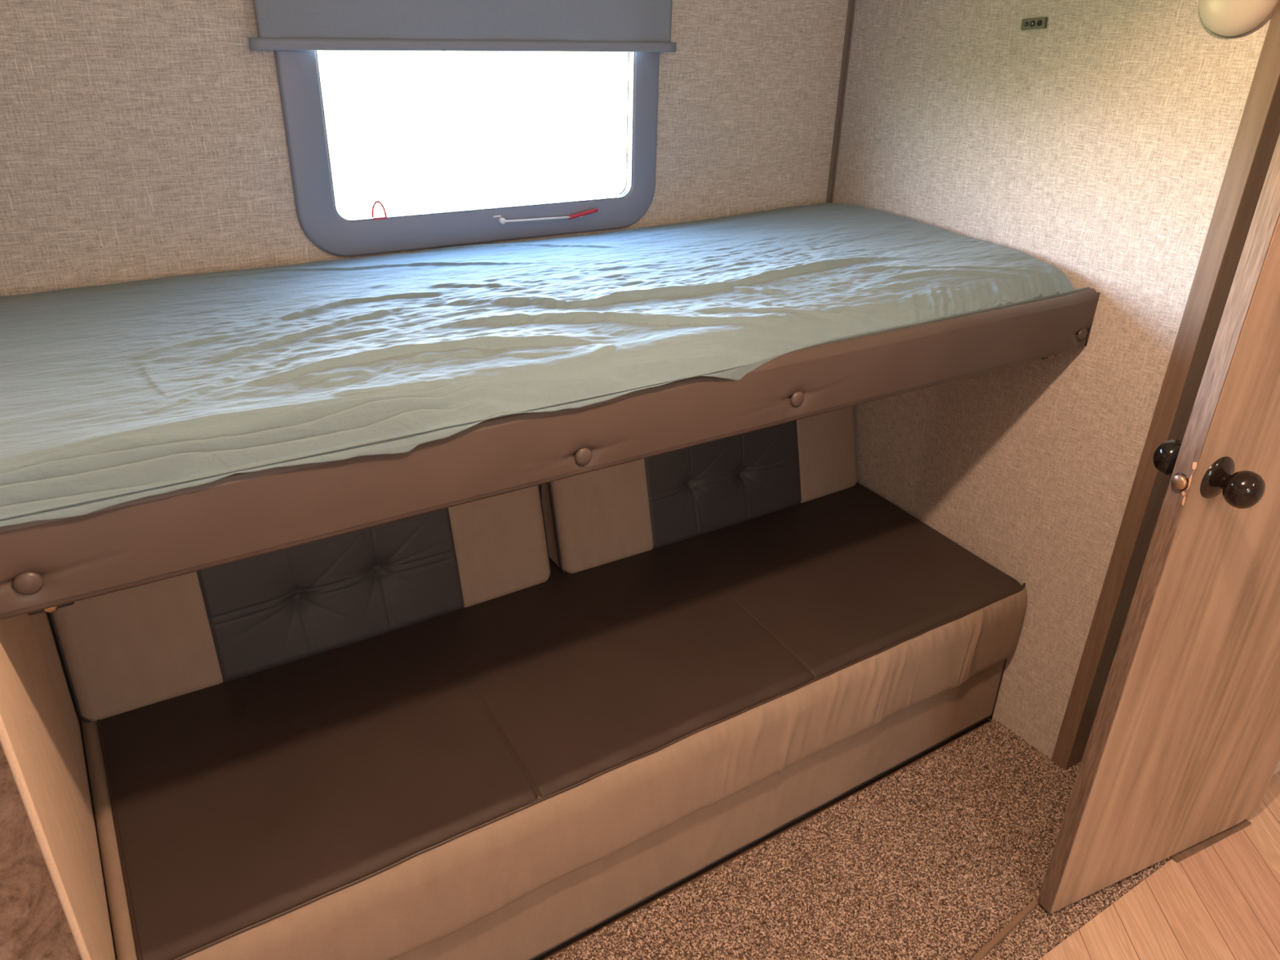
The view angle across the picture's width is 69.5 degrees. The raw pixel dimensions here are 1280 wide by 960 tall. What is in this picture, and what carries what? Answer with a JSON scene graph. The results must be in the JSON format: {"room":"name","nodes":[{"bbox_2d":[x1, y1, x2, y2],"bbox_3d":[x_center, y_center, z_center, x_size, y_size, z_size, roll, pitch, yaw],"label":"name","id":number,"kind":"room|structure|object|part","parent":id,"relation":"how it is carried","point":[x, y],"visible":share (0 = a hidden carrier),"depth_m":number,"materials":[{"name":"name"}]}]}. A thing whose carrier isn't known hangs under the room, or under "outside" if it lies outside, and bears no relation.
{"room":"camper bunk room","nodes":[
{"label":"camper bunk room","id":0,"kind":"room"},
{"bbox_2d":[0,611,116,959],"bbox_3d":[-0.826,-0.047,1.129,0.008,2.030,0.875,-15,31,-29],"label":"panel","id":1,"kind":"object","parent":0,"point":[42,742],"depth_m":1.09,"materials":[{"name":"beige wood"}]},
{"bbox_2d":[0,0,848,296],"bbox_3d":[-0.856,-0.272,1.608,3.250,2.060,0.050,-15,31,-29],"label":"wall","id":2,"kind":"structure","parent":0,"point":[140,140],"depth_m":1.53,"materials":[{"name":"fabric"}]},
{"bbox_2d":[248,0,676,52],"bbox_3d":[-0.268,-1.024,1.564,0.845,0.538,0.060,-15,31,-29],"label":"roller shade","id":3,"kind":"object","parent":2,"relation":"attached to","point":[409,25],"visible":1,"depth_m":1.65,"materials":[{"name":"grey fabric"}]},
{"bbox_2d":[273,50,659,257],"bbox_3d":[-0.283,-0.751,1.728,0.762,0.603,0.036,-15,31,-29],"label":"window","id":4,"kind":"structure","parent":2,"relation":"in","point":[298,72],"depth_m":1.78,"materials":[{"name":"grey plastic"}]},
{"bbox_3d":[-0.208,-0.530,1.876,0.152,0.008,0.005,-15,31,-29],"label":"latch rod","id":5,"kind":"part","parent":4,"relation":"part of","materials":[{"name":"white plastic"}]},
{"bbox_3d":[-0.119,-0.557,1.928,0.068,0.017,0.006,-15,31,-29],"label":"latch handle","id":6,"kind":"part","parent":4,"relation":"part of","materials":[{"name":"red plastic"}]},
{"bbox_2d":[0,288,1100,619],"bbox_3d":[-0.086,-0.250,1.627,1.813,0.130,0.761,-15,31,-29],"label":"bunk bed","id":7,"kind":"object","parent":2,"relation":"attached to","point":[47,566],"visible":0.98,"depth_m":1.16,"materials":[{"name":"brown leather"}]},
{"bbox_3d":[-0.117,-0.268,1.629,1.764,0.085,0.691,-15,31,-29],"label":"mattress","id":8,"kind":"object","parent":7,"relation":"on","visible":0},
{"bbox_2d":[0,202,1088,527],"bbox_3d":[-0.084,-0.276,1.611,1.813,0.185,0.765,-15,31,-29],"label":"fitted sheet","id":9,"kind":"object","parent":8,"relation":"on","point":[116,393],"visible":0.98,"depth_m":1.29,"materials":[{"name":"green fabric"}]},
{"bbox_2d":[826,0,856,203],"bbox_3d":[0.471,-0.620,2.338,0.014,2.030,0.010,-15,31,-29],"label":"trim","id":10,"kind":"structure","parent":2,"relation":"attached to","point":[851,3],"depth_m":2.19,"materials":[{"name":"brown"}]},
{"bbox_2d":[538,720,1279,959],"bbox_3d":[0.849,1.454,0.528,4.300,0.030,4.743,-15,31,-29],"label":"floor","id":11,"kind":"structure","parent":0,"point":[1221,901],"depth_m":1.77,"materials":[{"name":"brown wood"}]},
{"bbox_2d":[0,743,81,959],"bbox_3d":[-1.125,0.702,1.350,0.610,0.496,0.780,-15,31,-29],"label":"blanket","id":12,"kind":"object","parent":11,"relation":"on","point":[34,925],"visible":0.24,"depth_m":1.48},
{"bbox_2d":[48,405,1026,959],"bbox_3d":[-0.089,0.262,1.863,1.812,0.864,0.770,-15,31,-29],"label":"sofa","id":13,"kind":"object","parent":11,"relation":"on","point":[507,726],"visible":0.76,"depth_m":1.67,"materials":[{"name":"brown leather"}]},
{"bbox_2d":[51,485,550,721],"bbox_3d":[-0.613,0.081,1.749,0.888,0.436,0.234,-15,31,-29],"label":"backrest cushion","id":14,"kind":"object","parent":13,"relation":"on","point":[130,653],"depth_m":1.69,"materials":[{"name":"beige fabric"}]},
{"bbox_3d":[-0.578,0.100,1.713,0.461,0.436,0.128,-15,31,-29],"label":"panel","id":15,"kind":"part","parent":13,"relation":"part of","materials":[{"name":"grey leather"}]},
{"bbox_2d":[541,405,857,573],"bbox_3d":[0.154,-0.122,2.195,0.876,0.436,0.233,-15,31,-29],"label":"backrest cushion","id":16,"kind":"object","parent":13,"relation":"on","point":[595,522],"depth_m":2.13,"materials":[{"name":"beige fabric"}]},
{"bbox_3d":[0.191,-0.103,2.160,0.444,0.436,0.126,-15,31,-29],"label":"panel","id":17,"kind":"part","parent":13,"relation":"part of","materials":[{"name":"grey leather"}]},
{"bbox_2d":[546,720,1170,959],"bbox_3d":[0.336,0.841,1.682,2.079,0.012,0.464,-15,31,-29],"label":"carpet","id":18,"kind":"object","parent":11,"relation":"on","point":[935,858],"visible":0.65,"depth_m":1.80,"materials":[{"name":"brown carpet"}]},
{"bbox_2d":[832,0,1271,759],"bbox_3d":[0.734,-0.434,2.016,0.030,2.060,0.920,-15,31,-29],"label":"wall","id":19,"kind":"structure","parent":0,"point":[1095,144],"depth_m":1.88,"materials":[{"name":"fabric"}]},
{"bbox_2d":[1020,17,1047,30],"bbox_3d":[0.749,-0.868,1.754,0.006,0.023,0.054,-15,31,-29],"label":"wall outlet","id":20,"kind":"object","parent":19,"relation":"attached to","point":[1033,23],"visible":1,"depth_m":1.75,"materials":[{"name":"grey plastic"}]},
{"bbox_2d":[1030,20,1034,26],"bbox_3d":[0.746,-0.868,1.754,0.002,0.010,0.010,-15,31,-29],"label":"socket","id":21,"kind":"object","parent":20,"relation":"attached to","point":[1032,22],"depth_m":1.75,"materials":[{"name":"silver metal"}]},
{"bbox_2d":[1036,20,1041,26],"bbox_3d":[0.754,-0.863,1.742,0.002,0.010,0.010,-15,31,-29],"label":"socket","id":22,"kind":"object","parent":20,"relation":"attached to","point":[1038,22],"depth_m":1.74,"materials":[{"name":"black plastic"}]},
{"bbox_2d":[1050,0,1279,770],"bbox_3d":[1.088,-0.280,1.710,0.268,2.042,0.038,-15,31,-29],"label":"trim","id":23,"kind":"structure","parent":19,"relation":"attached to","point":[1258,132],"depth_m":1.67,"materials":[{"name":"brown wood"}]},
{"bbox_2d":[1198,0,1279,38],"bbox_3d":[0.935,-0.764,1.447,0.039,0.127,0.127,-15,31,-29],"label":"wall light","id":24,"kind":"object","parent":19,"relation":"attached to","point":[1227,19],"visible":1,"depth_m":1.45,"materials":[{"name":"beige"}]},
{"bbox_2d":[1272,760,1279,775],"bbox_3d":[0.233,0.068,0.958,4.300,2.030,0.070,-15,31,-29],"label":"wall","id":25,"kind":"structure","parent":0,"point":[1277,768],"depth_m":2.08,"materials":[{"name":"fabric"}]},
{"bbox_2d":[970,894,1039,959],"bbox_3d":[0.594,0.860,1.643,0.468,0.010,0.009,-18,33,-34],"label":"trim","id":26,"kind":"structure","parent":25,"relation":"attached to","point":[1031,906],"depth_m":1.70,"materials":[{"name":"brown wood"}]},
{"bbox_2d":[1037,133,1279,913],"bbox_3d":[1.052,-0.068,1.442,0.602,1.853,0.160,-11,29,-23],"label":"door","id":27,"kind":"structure","parent":25,"relation":"in","point":[1183,746],"depth_m":1.53,"materials":[{"name":"brown wood"}]},
{"bbox_3d":[0.814,-0.032,1.400,0.056,0.056,0.058,-11,29,-23],"label":"knob","id":28,"kind":"part","parent":27,"relation":"part of","materials":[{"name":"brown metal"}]},
{"bbox_3d":[0.857,0.011,1.318,0.056,0.056,0.058,-11,29,-23],"label":"knob","id":29,"kind":"part","parent":27,"relation":"part of","materials":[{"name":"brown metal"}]},
{"bbox_2d":[1168,819,1251,862],"bbox_3d":[1.179,0.744,1.922,0.239,0.010,0.039,-11,29,-24],"label":"trim","id":30,"kind":"structure","parent":25,"relation":"attached to","point":[1197,847],"depth_m":1.90,"materials":[{"name":"brown wood"}]}
]}

